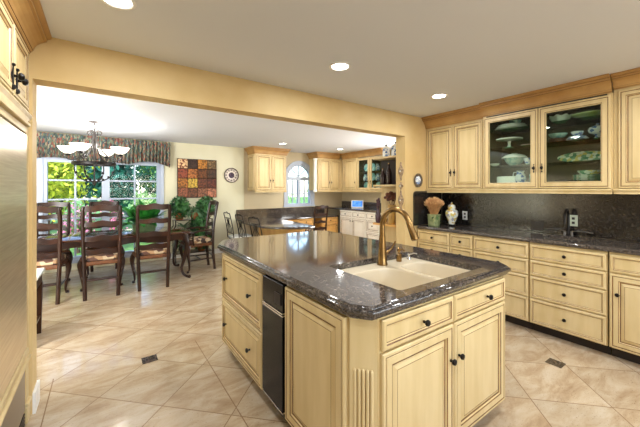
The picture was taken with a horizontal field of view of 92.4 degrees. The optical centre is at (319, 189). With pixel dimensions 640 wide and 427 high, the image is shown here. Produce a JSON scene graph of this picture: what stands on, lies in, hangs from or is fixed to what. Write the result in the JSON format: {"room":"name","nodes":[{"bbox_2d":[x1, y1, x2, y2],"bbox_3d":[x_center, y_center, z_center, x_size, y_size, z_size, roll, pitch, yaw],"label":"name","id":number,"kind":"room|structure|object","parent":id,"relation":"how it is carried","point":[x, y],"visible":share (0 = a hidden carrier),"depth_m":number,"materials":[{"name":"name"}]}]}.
{"room":"kitchen","nodes":[
{"label":"kitchen","id":0,"kind":"room"},
{"bbox_2d":[37,131,243,272],"bbox_3d":[-3.910,0.210,5.784,5.090,2.380,0.200,0,0,-35],"label":"wall","id":1,"kind":"structure","parent":0,"point":[230,196],"depth_m":6.82,"materials":[{"name":"beige paint"}]},
{"bbox_2d":[37,157,163,263],"bbox_3d":[-3.950,0.335,5.676,1.900,1.890,0.130,0,0,-35],"label":"window","id":2,"kind":"structure","parent":1,"relation":"in","point":[42,163],"depth_m":5.62,"materials":[{"name":"white"}]},
{"bbox_2d":[37,132,169,167],"bbox_3d":[-3.884,-0.699,5.565,2.140,0.502,0.186,0,0,-35],"label":"valance","id":3,"kind":"object","parent":1,"relation":"attached to","point":[47,143],"visible":0.75,"depth_m":5.56,"materials":[{"name":"fabric"}]},
{"bbox_2d":[163,248,222,259],"bbox_3d":[-2.464,1.350,6.674,1.700,0.100,0.015,0,0,-35],"label":"baseboard","id":4,"kind":"structure","parent":1,"relation":"attached to","point":[215,250],"depth_m":6.57,"materials":[{"name":"white paint"}]},
{"bbox_2d":[177,158,216,197],"bbox_3d":[-2.614,-0.245,6.552,0.800,0.820,0.040,0,0,-35],"label":"wall art","id":5,"kind":"object","parent":1,"relation":"attached to","point":[196,178],"visible":0.96,"depth_m":6.52,"materials":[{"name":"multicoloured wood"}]},
{"bbox_2d":[224,168,238,182],"bbox_3d":[-2.013,-0.335,6.981,0.336,0.336,0.032,0,0,-35],"label":"decorative plate","id":6,"kind":"object","parent":1,"relation":"attached to","point":[231,175],"visible":1,"depth_m":6.98,"materials":[{"name":"grey"}]},
{"bbox_2d":[28,37,427,414],"bbox_3d":[0.334,0.210,3.512,7.000,2.380,0.150,0,0,-35],"label":"wall","id":7,"kind":"structure","parent":0,"point":[56,63],"depth_m":2.49,"materials":[{"name":"paint"}]},
{"bbox_2d":[32,380,39,413],"bbox_3d":[-1.873,1.335,1.961,0.105,0.130,0.165,0,0,-35],"label":"baseboard","id":8,"kind":"object","parent":7,"relation":"attached to","point":[36,392],"visible":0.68,"depth_m":1.95,"materials":[{"name":"white paint"}]},
{"bbox_2d":[373,155,395,242],"bbox_3d":[0.998,0.175,4.392,0.240,1.350,0.518,0,0,-35],"label":"display shelf","id":9,"kind":"object","parent":7,"relation":"attached to","point":[390,229],"visible":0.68,"depth_m":4.50,"materials":[{"name":"beige paint"}]},
{"bbox_2d":[375,198,380,222],"bbox_3d":[0.851,0.295,4.496,0.084,0.368,0.084,0,0,-35],"label":"vase","id":10,"kind":"object","parent":9,"relation":"on","point":[378,214],"visible":0.98,"depth_m":4.47,"materials":[{"name":"grey ceramic"}]},
{"bbox_2d":[386,163,391,184],"bbox_3d":[0.985,-0.232,4.394,0.084,0.312,0.084,0,0,-35],"label":"bottle","id":11,"kind":"object","parent":9,"relation":"on","point":[388,171],"visible":1,"depth_m":4.36,"materials":[{"name":"black"}]},
{"bbox_2d":[384,191,395,223],"bbox_3d":[1.023,0.247,4.346,0.253,0.464,0.206,0,0,24],"label":"flower vase","id":12,"kind":"object","parent":9,"relation":"on","point":[389,196],"visible":0.77,"depth_m":4.31,"materials":[{"name":"yellow ceramic"}]},
{"bbox_2d":[414,173,422,186],"bbox_3d":[1.310,-0.130,4.098,0.184,0.184,0.016,0,0,-35],"label":"wall plate","id":13,"kind":"object","parent":7,"relation":"attached to","point":[418,180],"visible":1,"depth_m":4.09,"materials":[{"name":"ceramic"}]},
{"bbox_2d":[413,191,441,225],"bbox_3d":[1.484,0.242,4.219,0.615,0.454,0.020,0,0,-35],"label":"side splash","id":14,"kind":"object","parent":7,"relation":"attached to","point":[420,211],"visible":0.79,"depth_m":4.12,"materials":[{"name":"stone"}]},
{"bbox_2d":[244,149,341,235],"bbox_3d":[-0.573,0.210,8.166,3.110,2.380,0.160,0,0,-35],"label":"wall","id":15,"kind":"structure","parent":0,"point":[252,199],"depth_m":7.75,"materials":[{"name":"beige paint"}]},
{"bbox_2d":[244,146,290,191],"bbox_3d":[-1.232,-0.462,7.287,0.984,1.033,0.507,0,0,-35],"label":"upper cabinet","id":16,"kind":"object","parent":15,"relation":"attached to","point":[266,166],"visible":1,"depth_m":7.11,"materials":[{"name":"beige paint"}]},
{"bbox_2d":[236,207,324,218],"bbox_3d":[-0.900,0.557,7.797,2.530,0.204,0.062,0,0,-35],"label":"backsplash","id":17,"kind":"structure","parent":15,"relation":"attached to","point":[269,212],"depth_m":7.68,"materials":[{"name":"stone"}]},
{"bbox_2d":[283,161,314,206],"bbox_3d":[-0.561,-0.165,8.114,0.970,1.200,0.140,0,0,-35],"label":"window","id":18,"kind":"structure","parent":15,"relation":"in","point":[305,166],"depth_m":8.10,"materials":[{"name":"white"}]},
{"bbox_2d":[306,152,341,191],"bbox_3d":[0.136,-0.462,8.254,0.910,1.033,0.507,0,0,-35],"label":"upper cabinet","id":19,"kind":"object","parent":15,"relation":"attached to","point":[325,172],"visible":1,"depth_m":8.10,"materials":[{"name":"beige paint"}]},
{"bbox_2d":[25,252,639,426],"bbox_3d":[0.229,1.450,2.795,8.400,0.100,9.700,0,0,-35],"label":"floor","id":20,"kind":"structure","parent":0,"point":[157,355],"depth_m":2.41,"materials":[{"name":"tile"}]},
{"bbox_2d":[0,117,31,426],"bbox_3d":[-1.625,0.529,1.149,0.632,1.718,1.252,0,0,-35],"label":"refrigerator","id":21,"kind":"object","parent":20,"relation":"on","point":[15,356],"visible":1,"depth_m":1.53,"materials":[{"name":"silver"}]},
{"bbox_2d":[0,0,51,133],"bbox_3d":[-1.627,-0.656,1.204,0.733,0.643,1.345,0,0,-35],"label":"upper cabinet","id":22,"kind":"object","parent":21,"relation":"on","point":[23,23],"visible":0.98,"depth_m":1.56,"materials":[{"name":"beige paint"}]},
{"bbox_2d":[24,127,31,423],"bbox_3d":[-2.029,0.491,1.691,0.638,1.818,0.089,0,0,-35],"label":"end panel","id":23,"kind":"object","parent":20,"relation":"on","point":[28,398],"visible":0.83,"depth_m":1.87,"materials":[{"name":"beige paint"}]},
{"bbox_2d":[37,268,44,333],"bbox_3d":[-2.791,1.085,2.754,0.440,0.630,0.440,0,0,-35],"label":"side table","id":24,"kind":"object","parent":20,"relation":"on","point":[40,271],"visible":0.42,"depth_m":2.99,"materials":[{"name":"white"}]},
{"bbox_2d":[37,206,71,304],"bbox_3d":[-3.483,0.793,3.837,0.560,1.218,0.571,0,0,-35],"label":"dining chair","id":25,"kind":"object","parent":20,"relation":"on","point":[49,261],"visible":0.48,"depth_m":3.75,"materials":[{"name":"brown wood"}]},
{"bbox_2d":[37,253,65,266],"bbox_3d":[-3.506,0.883,3.869,0.452,0.082,0.409,0,0,-35],"label":"cushion","id":26,"kind":"object","parent":25,"relation":"on","point":[40,262],"depth_m":3.77,"materials":[{"name":"fabric"}]},
{"bbox_2d":[37,201,72,280],"bbox_3d":[-4.202,0.793,4.802,0.560,1.218,0.571,0,0,-35],"label":"dining chair","id":27,"kind":"object","parent":20,"relation":"on","point":[67,252],"visible":0.34,"depth_m":4.99,"materials":[{"name":"brown wood"}]},
{"bbox_2d":[77,204,124,300],"bbox_3d":[-2.948,0.793,4.154,0.560,1.218,0.571,0,0,-35],"label":"dining chair","id":28,"kind":"object","parent":20,"relation":"on","point":[100,256],"visible":1,"depth_m":3.98,"materials":[{"name":"brown wood"}]},
{"bbox_2d":[86,253,117,261],"bbox_3d":[-2.970,0.883,4.186,0.452,0.082,0.409,0,0,-35],"label":"cushion","id":29,"kind":"object","parent":28,"relation":"on","point":[100,257],"depth_m":4.03,"materials":[{"name":"fabric"}]},
{"bbox_2d":[86,200,124,277],"bbox_3d":[-3.646,0.793,5.194,0.560,1.218,0.571,0,0,-35],"label":"dining chair","id":30,"kind":"object","parent":20,"relation":"on","point":[111,203],"visible":0.21,"depth_m":5.34,"materials":[{"name":"brown wood"}]},
{"bbox_2d":[37,226,191,277],"bbox_3d":[-3.490,1.028,4.427,2.910,0.742,0.980,0,0,-35],"label":"dining table","id":31,"kind":"object","parent":20,"relation":"on","point":[72,239],"visible":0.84,"depth_m":4.53,"materials":[{"name":"brown wood"}]},
{"bbox_2d":[116,198,171,231],"bbox_3d":[-2.862,0.392,4.948,0.844,0.530,0.730,0,0,28],"label":"table plant","id":32,"kind":"object","parent":31,"relation":"on","point":[131,213],"visible":0.67,"depth_m":4.82,"materials":[{"name":"green plant"}]},
{"bbox_2d":[130,203,170,291],"bbox_3d":[-2.466,0.793,4.519,0.560,1.218,0.571,0,0,-33],"label":"dining chair","id":33,"kind":"object","parent":20,"relation":"on","point":[153,250],"visible":1,"depth_m":4.35,"materials":[{"name":"brown wood"}]},
{"bbox_2d":[134,247,166,255],"bbox_3d":[-2.487,0.883,4.551,0.452,0.082,0.409,0,0,-33],"label":"cushion","id":34,"kind":"object","parent":33,"relation":"on","point":[151,252],"depth_m":4.39,"materials":[{"name":"fabric"}]},
{"bbox_2d":[172,218,212,263],"bbox_3d":[-2.551,0.990,6.157,0.700,0.820,0.320,0,0,-35],"label":"plant stand","id":35,"kind":"object","parent":20,"relation":"on","point":[175,220],"visible":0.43,"depth_m":6.07,"materials":[{"name":"black metal"}]},
{"bbox_2d":[170,195,191,219],"bbox_3d":[-2.723,0.340,5.985,0.434,0.481,0.393,0,0,-35],"label":"potted plant","id":36,"kind":"object","parent":35,"relation":"on","point":[179,208],"visible":0.98,"depth_m":5.91,"materials":[{"name":"green plant"}]},
{"bbox_2d":[184,206,205,220],"bbox_3d":[-2.497,0.444,6.114,0.527,0.312,0.508,0,0,-17],"label":"potted plant","id":37,"kind":"object","parent":35,"relation":"on","point":[195,212],"visible":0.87,"depth_m":6.04,"materials":[{"name":"green plant"}]},
{"bbox_2d":[188,212,209,233],"bbox_3d":[-2.416,0.656,6.168,0.428,0.497,0.375,0,0,-35],"label":"potted plant","id":38,"kind":"object","parent":35,"relation":"on","point":[200,221],"visible":0.66,"depth_m":6.06,"materials":[{"name":"green plant"}]},
{"bbox_2d":[194,231,211,250],"bbox_3d":[-2.386,0.996,6.191,0.369,0.495,0.396,0,0,23],"label":"potted plant","id":39,"kind":"object","parent":35,"relation":"on","point":[202,248],"visible":0.21,"depth_m":6.11,"materials":[{"name":"green plant"}]},
{"bbox_2d":[195,196,215,217],"bbox_3d":[-2.336,0.351,6.286,0.422,0.494,0.401,0,0,-35],"label":"potted plant","id":40,"kind":"object","parent":35,"relation":"on","point":[203,203],"visible":0.69,"depth_m":6.20,"materials":[{"name":"green plant"}]},
{"bbox_2d":[179,200,218,273],"bbox_3d":[-2.153,0.793,5.484,0.571,1.218,0.564,0,0,-37],"label":"armchair","id":41,"kind":"object","parent":20,"relation":"on","point":[195,241],"visible":0.84,"depth_m":5.43,"materials":[{"name":"brown wood"}]},
{"bbox_2d":[182,236,211,244],"bbox_3d":[-2.184,0.883,5.460,0.409,0.082,0.452,0,0,-37],"label":"cushion","id":42,"kind":"object","parent":41,"relation":"on","point":[197,240],"depth_m":5.34,"materials":[{"name":"fabric"}]},
{"bbox_2d":[223,211,251,238],"bbox_3d":[-1.616,0.906,6.119,0.512,0.979,0.400,0,0,-35],"label":"chair","id":43,"kind":"object","parent":20,"relation":"on","point":[232,235],"visible":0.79,"depth_m":6.03,"materials":[{"name":"black"}]},
{"bbox_2d":[228,233,251,237],"bbox_3d":[-1.585,0.924,6.141,0.400,0.048,0.400,0,0,-35],"label":"seat cushion","id":44,"kind":"object","parent":43,"relation":"on","point":[235,235],"depth_m":6.07,"materials":[{"name":"white fabric"}]},
{"bbox_2d":[235,214,246,237],"bbox_3d":[-1.241,0.906,5.588,0.512,0.979,0.400,0,0,-35],"label":"chair","id":45,"kind":"object","parent":20,"relation":"on","point":[239,221],"visible":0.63,"depth_m":5.45,"materials":[{"name":"black"}]},
{"bbox_2d":[222,253,265,388],"bbox_3d":[-0.371,0.967,2.481,0.652,0.866,0.820,0,0,-35],"label":"base cabinet","id":46,"kind":"object","parent":20,"relation":"on","point":[242,284],"visible":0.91,"depth_m":2.22,"materials":[{"name":"beige paint"}]},
{"bbox_2d":[248,216,262,236],"bbox_3d":[-0.867,0.906,5.042,0.512,0.979,0.400,0,0,-39],"label":"chair","id":47,"kind":"object","parent":20,"relation":"on","point":[254,226],"visible":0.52,"depth_m":4.89,"materials":[{"name":"black"}]},
{"bbox_2d":[262,275,290,426],"bbox_3d":[-0.046,0.968,2.025,0.608,0.864,0.272,0,0,-35],"label":"trash compactor","id":48,"kind":"object","parent":20,"relation":"on","point":[273,301],"visible":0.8,"depth_m":1.82,"materials":[{"name":"black"}]},
{"bbox_2d":[259,228,303,235],"bbox_3d":[-0.820,1.050,6.289,0.360,0.699,1.301,0,0,-35],"label":"base cabinet","id":49,"kind":"object","parent":20,"relation":"on","point":[264,231],"visible":0.26,"depth_m":5.99,"materials":[{"name":"paint"}]},
{"bbox_2d":[237,214,338,228],"bbox_3d":[-0.305,0.680,6.834,2.670,0.040,2.315,0,0,-35],"label":"countertop","id":50,"kind":"structure","parent":49,"relation":"on","point":[276,222],"depth_m":6.33,"materials":[{"name":"stone"}]},
{"bbox_2d":[288,218,312,231],"bbox_3d":[-0.695,1.050,7.559,0.910,0.699,0.652,0,0,-35],"label":"base cabinet","id":51,"kind":"object","parent":20,"relation":"on","point":[304,221],"visible":0.2,"depth_m":7.43,"materials":[{"name":"paint"}]},
{"bbox_2d":[305,205,328,231],"bbox_3d":[-0.088,0.872,7.159,0.488,1.060,0.497,0,0,-35],"label":"desk chair","id":52,"kind":"object","parent":20,"relation":"on","point":[320,206],"visible":0.44,"depth_m":6.99,"materials":[{"name":"brown wood"}]},
{"bbox_2d":[313,217,337,232],"bbox_3d":[0.093,1.050,8.116,0.520,0.699,0.652,0,0,-35],"label":"base cabinet","id":53,"kind":"object","parent":20,"relation":"on","point":[332,222],"visible":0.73,"depth_m":7.90,"materials":[{"name":"paint"}]},
{"bbox_2d":[340,210,365,237],"bbox_3d":[1.028,0.958,7.780,0.642,0.885,0.960,0,0,-35],"label":"base cabinet","id":54,"kind":"object","parent":20,"relation":"on","point":[353,223],"visible":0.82,"depth_m":7.57,"materials":[{"name":"white paint"}]},
{"bbox_2d":[326,206,380,212],"bbox_3d":[1.390,0.492,7.298,0.625,0.044,3.515,0,0,-35],"label":"countertop","id":55,"kind":"structure","parent":54,"relation":"on","point":[335,207],"depth_m":7.80,"materials":[{"name":"stone"}]},
{"bbox_2d":[351,200,363,207],"bbox_3d":[0.985,0.369,8.092,0.320,0.200,0.077,0,0,17],"label":"tablet","id":56,"kind":"object","parent":55,"relation":"on","point":[354,203],"visible":1,"depth_m":8.07,"materials":[{"name":"blue glass"}]},
{"bbox_2d":[366,212,379,239],"bbox_3d":[1.439,0.958,7.198,0.642,0.885,0.455,0,0,-35],"label":"base cabinet","id":57,"kind":"object","parent":20,"relation":"on","point":[372,231],"visible":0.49,"depth_m":7.06,"materials":[{"name":"white paint"}]},
{"bbox_2d":[285,276,504,426],"bbox_3d":[0.521,0.967,1.831,1.297,0.866,0.682,0,0,-35],"label":"base cabinet","id":58,"kind":"object","parent":20,"relation":"on","point":[439,362],"visible":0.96,"depth_m":1.48,"materials":[{"name":"beige paint"}]},
{"bbox_2d":[217,230,510,320],"bbox_3d":[0.102,0.502,2.411,1.325,0.064,2.080,0,0,-35],"label":"countertop","id":59,"kind":"structure","parent":58,"relation":"on","point":[311,263],"depth_m":1.89,"materials":[{"name":"stone"}]},
{"bbox_2d":[377,207,418,265],"bbox_3d":[0.525,0.308,2.003,0.141,0.400,0.326,0,0,-35],"label":"gooseneck faucet","id":60,"kind":"object","parent":59,"relation":"on","point":[382,253],"visible":1,"depth_m":2.06,"materials":[{"name":"gold metal"}]},
{"bbox_2d":[341,257,470,289],"bbox_3d":[0.524,0.615,1.889,0.764,0.214,0.569,0,0,-35],"label":"sink","id":61,"kind":"object","parent":59,"relation":"in","point":[406,274],"visible":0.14,"depth_m":1.99,"materials":[{"name":"beige ceramic"}]},
{"bbox_2d":[418,229,450,252],"bbox_3d":[1.641,0.958,4.044,0.592,0.885,0.460,0,0,-35],"label":"base cabinet","id":62,"kind":"object","parent":20,"relation":"on","point":[428,239],"visible":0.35,"depth_m":3.87,"materials":[{"name":"beige paint"}]},
{"bbox_2d":[450,233,473,256],"bbox_3d":[1.858,0.958,3.737,0.592,0.885,0.280,0,0,-35],"label":"base cabinet","id":63,"kind":"object","parent":20,"relation":"on","point":[461,244],"visible":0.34,"depth_m":3.58,"materials":[{"name":"beige paint"}]},
{"bbox_2d":[474,236,533,328],"bbox_3d":[2.102,0.958,3.393,0.592,0.885,0.555,0,0,-35],"label":"base cabinet","id":64,"kind":"object","parent":20,"relation":"on","point":[514,254],"visible":0.41,"depth_m":3.13,"materials":[{"name":"beige paint"}]},
{"bbox_2d":[530,242,610,354],"bbox_3d":[2.429,0.958,2.929,0.592,0.885,0.570,0,0,-35],"label":"base cabinet","id":65,"kind":"object","parent":20,"relation":"on","point":[569,286],"visible":0.94,"depth_m":2.75,"materials":[{"name":"beige paint"}]},
{"bbox_2d":[609,252,639,363],"bbox_3d":[2.777,0.958,2.437,0.592,0.885,0.615,0,0,-35],"label":"base cabinet","id":66,"kind":"object","parent":20,"relation":"on","point":[624,269],"visible":0.98,"depth_m":2.47,"materials":[{"name":"beige paint"}]},
{"bbox_2d":[417,223,639,255],"bbox_3d":[2.242,0.491,3.200,0.555,0.042,2.518,0,0,-35],"label":"countertop","id":67,"kind":"structure","parent":66,"relation":"on","point":[607,245],"depth_m":3.04,"materials":[{"name":"stone"}]},
{"bbox_2d":[423,197,444,225],"bbox_3d":[1.508,0.279,4.065,0.322,0.383,0.234,0,0,-35],"label":"arrangement","id":68,"kind":"object","parent":67,"relation":"on","point":[433,204],"visible":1,"depth_m":4.02,"materials":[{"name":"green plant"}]},
{"bbox_2d":[445,202,457,225],"bbox_3d":[1.735,0.316,4.043,0.160,0.309,0.160,0,0,-35],"label":"ginger jar","id":69,"kind":"object","parent":67,"relation":"on","point":[451,213],"visible":0.99,"depth_m":4.00,"materials":[{"name":"white ceramic"}]},
{"bbox_2d":[545,209,592,235],"bbox_3d":[2.507,0.331,3.119,0.147,0.282,0.400,0,0,-35],"label":"bar faucet","id":70,"kind":"object","parent":67,"relation":"on","point":[568,232],"visible":1,"depth_m":3.13,"materials":[{"name":"black metal"}]},
{"bbox_2d":[37,0,639,153],"bbox_3d":[0.200,-1.055,2.836,8.400,0.150,9.800,0,0,-35],"label":"ceiling","id":71,"kind":"structure","parent":0,"point":[400,54],"depth_m":2.19,"materials":[{"name":"white paint"}]},
{"bbox_2d":[57,120,129,185],"bbox_3d":[-3.227,-0.517,4.393,0.717,0.925,0.717,0,0,35],"label":"chandelier","id":72,"kind":"object","parent":71,"relation":"hanging from","point":[80,147],"visible":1,"depth_m":4.37,"materials":[{"name":"glass"}]},
{"bbox_2d":[101,0,136,9],"bbox_3d":[-1.042,-0.975,1.578,0.170,0.010,0.170,0,0,-35],"label":"recessed light","id":73,"kind":"object","parent":71,"relation":"in","point":[119,4],"visible":1,"depth_m":1.61,"materials":[{"name":"glass"}]},
{"bbox_2d":[329,62,350,70],"bbox_3d":[0.159,-0.975,2.426,0.170,0.010,0.170,0,0,-35],"label":"recessed light","id":74,"kind":"object","parent":71,"relation":"in","point":[337,66],"visible":1,"depth_m":2.42,"materials":[{"name":"glass"}]},
{"bbox_2d":[342,149,390,208],"bbox_3d":[1.845,0.210,7.335,0.120,2.380,4.350,0,0,-35],"label":"wall","id":75,"kind":"structure","parent":0,"point":[346,196],"depth_m":8.23,"materials":[{"name":"beige paint"}]},
{"bbox_2d":[341,152,356,191],"bbox_3d":[0.881,-0.462,8.203,0.432,1.033,0.600,0,0,-35],"label":"upper cabinet","id":76,"kind":"object","parent":75,"relation":"attached to","point":[349,160],"visible":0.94,"depth_m":8.10,"materials":[{"name":"beige paint"}]},
{"bbox_2d":[342,201,380,208],"bbox_3d":[1.653,0.395,7.483,0.021,0.149,3.515,0,0,-35],"label":"backsplash","id":77,"kind":"structure","parent":75,"relation":"attached to","point":[344,203],"depth_m":8.10,"materials":[{"name":"stone"}]},
{"bbox_2d":[355,148,390,191],"bbox_3d":[1.323,-0.462,7.578,0.432,1.033,0.928,0,0,-35],"label":"upper cabinet","id":78,"kind":"object","parent":75,"relation":"attached to","point":[364,157],"visible":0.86,"depth_m":7.67,"materials":[{"name":"beige"}]},
{"bbox_2d":[447,88,633,241],"bbox_3d":[3.328,0.210,2.291,0.120,2.380,5.300,0,0,-35],"label":"wall","id":79,"kind":"structure","parent":0,"point":[612,88],"depth_m":3.13,"materials":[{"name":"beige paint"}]},
{"bbox_2d":[421,105,482,192],"bbox_3d":[1.790,-0.471,3.956,0.466,1.013,0.800,0,0,-35],"label":"upper cabinet","id":80,"kind":"object","parent":79,"relation":"attached to","point":[454,139],"visible":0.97,"depth_m":3.84,"materials":[{"name":"beige paint"}]},
{"bbox_2d":[442,193,639,241],"bbox_3d":[2.479,0.242,3.367,0.022,0.455,2.518,0,0,-35],"label":"backsplash","id":81,"kind":"structure","parent":79,"relation":"attached to","point":[607,216],"depth_m":3.31,"materials":[{"name":"stone"}]},
{"bbox_2d":[531,221,542,230],"bbox_3d":[2.419,0.400,3.424,0.008,0.100,0.120,0,0,-35],"label":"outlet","id":82,"kind":"object","parent":81,"relation":"attached to","point":[535,225],"visible":1,"depth_m":3.42,"materials":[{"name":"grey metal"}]},
{"bbox_2d":[570,215,577,225],"bbox_3d":[2.607,0.315,3.159,0.008,0.115,0.070,0,0,-35],"label":"outlet","id":83,"kind":"object","parent":81,"relation":"attached to","point":[573,218],"visible":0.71,"depth_m":3.15,"materials":[{"name":"white"}]},
{"bbox_2d":[479,73,613,193],"bbox_3d":[2.317,-0.471,3.168,0.516,1.013,1.098,0,0,-35],"label":"upper cabinet","id":84,"kind":"object","parent":79,"relation":"attached to","point":[534,108],"visible":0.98,"depth_m":3.08,"materials":[{"name":"beige"}]},
{"bbox_2d":[497,176,515,182],"bbox_3d":[2.125,-0.116,3.473,0.100,0.075,0.200,0,0,-35],"label":"box","id":85,"kind":"object","parent":84,"relation":"on","point":[503,179],"visible":0.66,"depth_m":3.44,"materials":[{"name":"white"}]},
{"bbox_2d":[496,137,522,146],"bbox_3d":[2.139,-0.524,3.471,0.266,0.108,0.266,0,0,-35],"label":"cake stand","id":86,"kind":"object","parent":84,"relation":"on","point":[508,140],"visible":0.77,"depth_m":3.43,"materials":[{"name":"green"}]},
{"bbox_2d":[504,157,523,164],"bbox_3d":[2.181,-0.313,3.446,0.200,0.085,0.200,0,0,-35],"label":"tureen","id":87,"kind":"object","parent":84,"relation":"on","point":[517,160],"visible":0.81,"depth_m":3.38,"materials":[{"name":"ceramic"}]},
{"bbox_2d":[501,153,527,158],"bbox_3d":[2.181,-0.384,3.446,0.250,0.055,0.250,0,0,-35],"label":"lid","id":88,"kind":"object","parent":87,"relation":"on","point":[512,155],"visible":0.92,"depth_m":3.36,"materials":[{"name":"white"}]},
{"bbox_2d":[513,171,525,181],"bbox_3d":[2.176,-0.143,3.338,0.104,0.130,0.114,0,0,4],"label":"pitcher","id":89,"kind":"object","parent":84,"relation":"on","point":[520,176],"visible":0.84,"depth_m":3.30,"materials":[{"name":"ceramic"}]},
{"bbox_2d":[490,114,600,135],"bbox_3d":[2.365,-0.666,3.202,0.360,0.008,1.050,0,0,-35],"label":"glass shelf","id":90,"kind":"object","parent":84,"relation":"attached to","point":[587,121],"depth_m":3.17,"materials":[{"name":"glass"}]},
{"bbox_2d":[490,137,600,151],"bbox_3d":[2.365,-0.466,3.202,0.360,0.008,1.050,0,0,-35],"label":"glass shelf","id":91,"kind":"object","parent":84,"relation":"attached to","point":[596,141],"depth_m":3.17,"materials":[{"name":"glass"}]},
{"bbox_2d":[490,160,600,167],"bbox_3d":[2.365,-0.266,3.202,0.360,0.008,1.050,0,0,-35],"label":"glass shelf","id":92,"kind":"object","parent":84,"relation":"attached to","point":[585,163],"depth_m":3.15,"materials":[{"name":"glass"}]},
{"bbox_2d":[549,138,566,141],"bbox_3d":[2.402,-0.493,3.099,0.150,0.045,0.150,0,0,-35],"label":"basket","id":93,"kind":"object","parent":84,"relation":"on","point":[553,139],"visible":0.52,"depth_m":3.05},
{"bbox_2d":[549,132,567,137],"bbox_3d":[2.402,-0.541,3.099,0.156,0.050,0.156,0,0,-35],"label":"shallow bowl","id":94,"kind":"object","parent":93,"relation":"on","point":[553,135],"visible":0.77,"depth_m":3.05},
{"bbox_2d":[549,113,571,121],"bbox_3d":[2.413,-0.709,3.083,0.184,0.076,0.184,0,0,34],"label":"scalloped bowl","id":95,"kind":"object","parent":84,"relation":"on","point":[557,117],"visible":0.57,"depth_m":3.02,"materials":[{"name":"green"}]},
{"bbox_2d":[557,151,600,161],"bbox_3d":[2.560,-0.327,2.991,0.051,0.104,0.410,0,0,-35],"label":"oval platter","id":96,"kind":"object","parent":84,"relation":"on","point":[583,155],"visible":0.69,"depth_m":2.99,"materials":[{"name":"ceramic"}]},
{"bbox_2d":[571,110,600,117],"bbox_3d":[2.562,-0.697,2.907,0.296,0.052,0.296,0,0,-35],"label":"platter","id":97,"kind":"object","parent":84,"relation":"on","point":[593,112],"visible":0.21,"depth_m":2.84,"materials":[{"name":"ceramic"}]},
{"bbox_2d":[572,179,600,180],"bbox_3d":[2.543,-0.090,2.899,0.250,0.024,0.250,0,0,-35],"label":"dinner plate","id":98,"kind":"object","parent":84,"relation":"on","point":[572,179],"visible":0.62,"depth_m":2.83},
{"bbox_2d":[572,177,600,178],"bbox_3d":[2.543,-0.104,2.899,0.250,0.024,0.250,0,0,-35],"label":"dinner plate","id":99,"kind":"object","parent":98,"relation":"on","point":[582,177],"visible":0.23,"depth_m":2.81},
{"bbox_2d":[573,176,600,177],"bbox_3d":[2.543,-0.117,2.899,0.250,0.024,0.250,0,0,-35],"label":"dinner plate","id":100,"kind":"object","parent":99,"relation":"on","point":[573,176],"visible":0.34,"depth_m":2.85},
{"bbox_2d":[572,174,600,175],"bbox_3d":[2.543,-0.131,2.899,0.250,0.024,0.250,0,0,-35],"label":"dinner plate","id":101,"kind":"object","parent":100,"relation":"on","point":[584,174],"visible":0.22,"depth_m":2.81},
{"bbox_2d":[577,170,600,174],"bbox_3d":[2.543,-0.159,2.899,0.180,0.050,0.180,0,0,-35],"label":"bowl","id":102,"kind":"object","parent":101,"relation":"on","point":[582,172],"visible":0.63,"depth_m":2.84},
{"bbox_2d":[588,123,600,137],"bbox_3d":[2.564,-0.544,2.835,0.144,0.148,0.144,0,0,-35],"label":"tureen","id":103,"kind":"object","parent":84,"relation":"on","point":[595,130],"visible":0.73,"depth_m":2.81,"materials":[{"name":"ceramic"}]},
{"bbox_2d":[588,128,600,137],"bbox_3d":[2.564,-0.515,2.835,0.144,0.090,0.144,0,0,-35],"label":"bowl","id":104,"kind":"object","parent":103,"relation":"on","point":[595,131],"depth_m":2.82,"materials":[{"name":"ceramic"}]},
{"bbox_2d":[610,67,639,193],"bbox_3d":[2.863,-0.471,2.421,0.486,1.013,0.750,0,0,-35],"label":"upper cabinet","id":105,"kind":"object","parent":79,"relation":"attached to","point":[626,84],"visible":1,"depth_m":2.57,"materials":[{"name":"beige paint"}]},
{"label":"outside","id":106,"kind":"structure","parent":0,"visible":0},
{"bbox_2d":[50,197,307,255],"bbox_3d":[-15.886,1.675,31.142,90.000,0.150,50.800,0,0,-35],"label":"lawn","id":107,"kind":"structure","parent":106,"point":[130,246],"depth_m":15.11,"materials":[{"name":"plant"}]},
{"bbox_2d":[48,162,99,233],"bbox_3d":[-7.426,-0.108,8.372,2.343,3.418,2.348,0,0,41],"label":"shrub","id":108,"kind":"object","parent":107,"relation":"on","point":[54,187],"visible":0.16,"depth_m":8.17,"materials":[{"name":"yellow plant"}]},
{"bbox_2d":[57,202,95,252],"bbox_3d":[-6.139,0.945,7.789,0.904,1.316,0.847,0,0,-35],"label":"shrub","id":109,"kind":"object","parent":107,"relation":"on","point":[78,229],"visible":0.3,"depth_m":7.71,"materials":[{"name":"pink plant"}]},
{"bbox_2d":[58,165,147,212],"bbox_3d":[-8.085,-0.786,11.642,2.796,4.774,2.768,0,0,-28],"label":"tree","id":110,"kind":"object","parent":107,"relation":"on","point":[122,172],"visible":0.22,"depth_m":11.11,"materials":[{"name":"teal plant"}]},
{"bbox_2d":[130,188,155,242],"bbox_3d":[-5.192,0.773,9.317,1.027,1.658,0.976,0,0,-35],"label":"shrub","id":111,"kind":"object","parent":107,"relation":"on","point":[139,195],"visible":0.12,"depth_m":9.15,"materials":[{"name":"green plant"}]},
{"bbox_2d":[136,166,155,197],"bbox_3d":[-7.573,-1.231,16.738,4.813,5.664,4.579,0,0,3],"label":"tree","id":112,"kind":"object","parent":107,"relation":"on","point":[145,174],"visible":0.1,"depth_m":15.46,"materials":[{"name":"teal plant"}]},
{"bbox_2d":[149,166,155,186],"bbox_3d":[-5.619,-0.548,12.397,2.266,4.298,2.271,0,0,39],"label":"tree","id":113,"kind":"object","parent":107,"relation":"on","point":[150,167],"visible":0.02,"depth_m":11.88,"materials":[{"name":"teal plant"}]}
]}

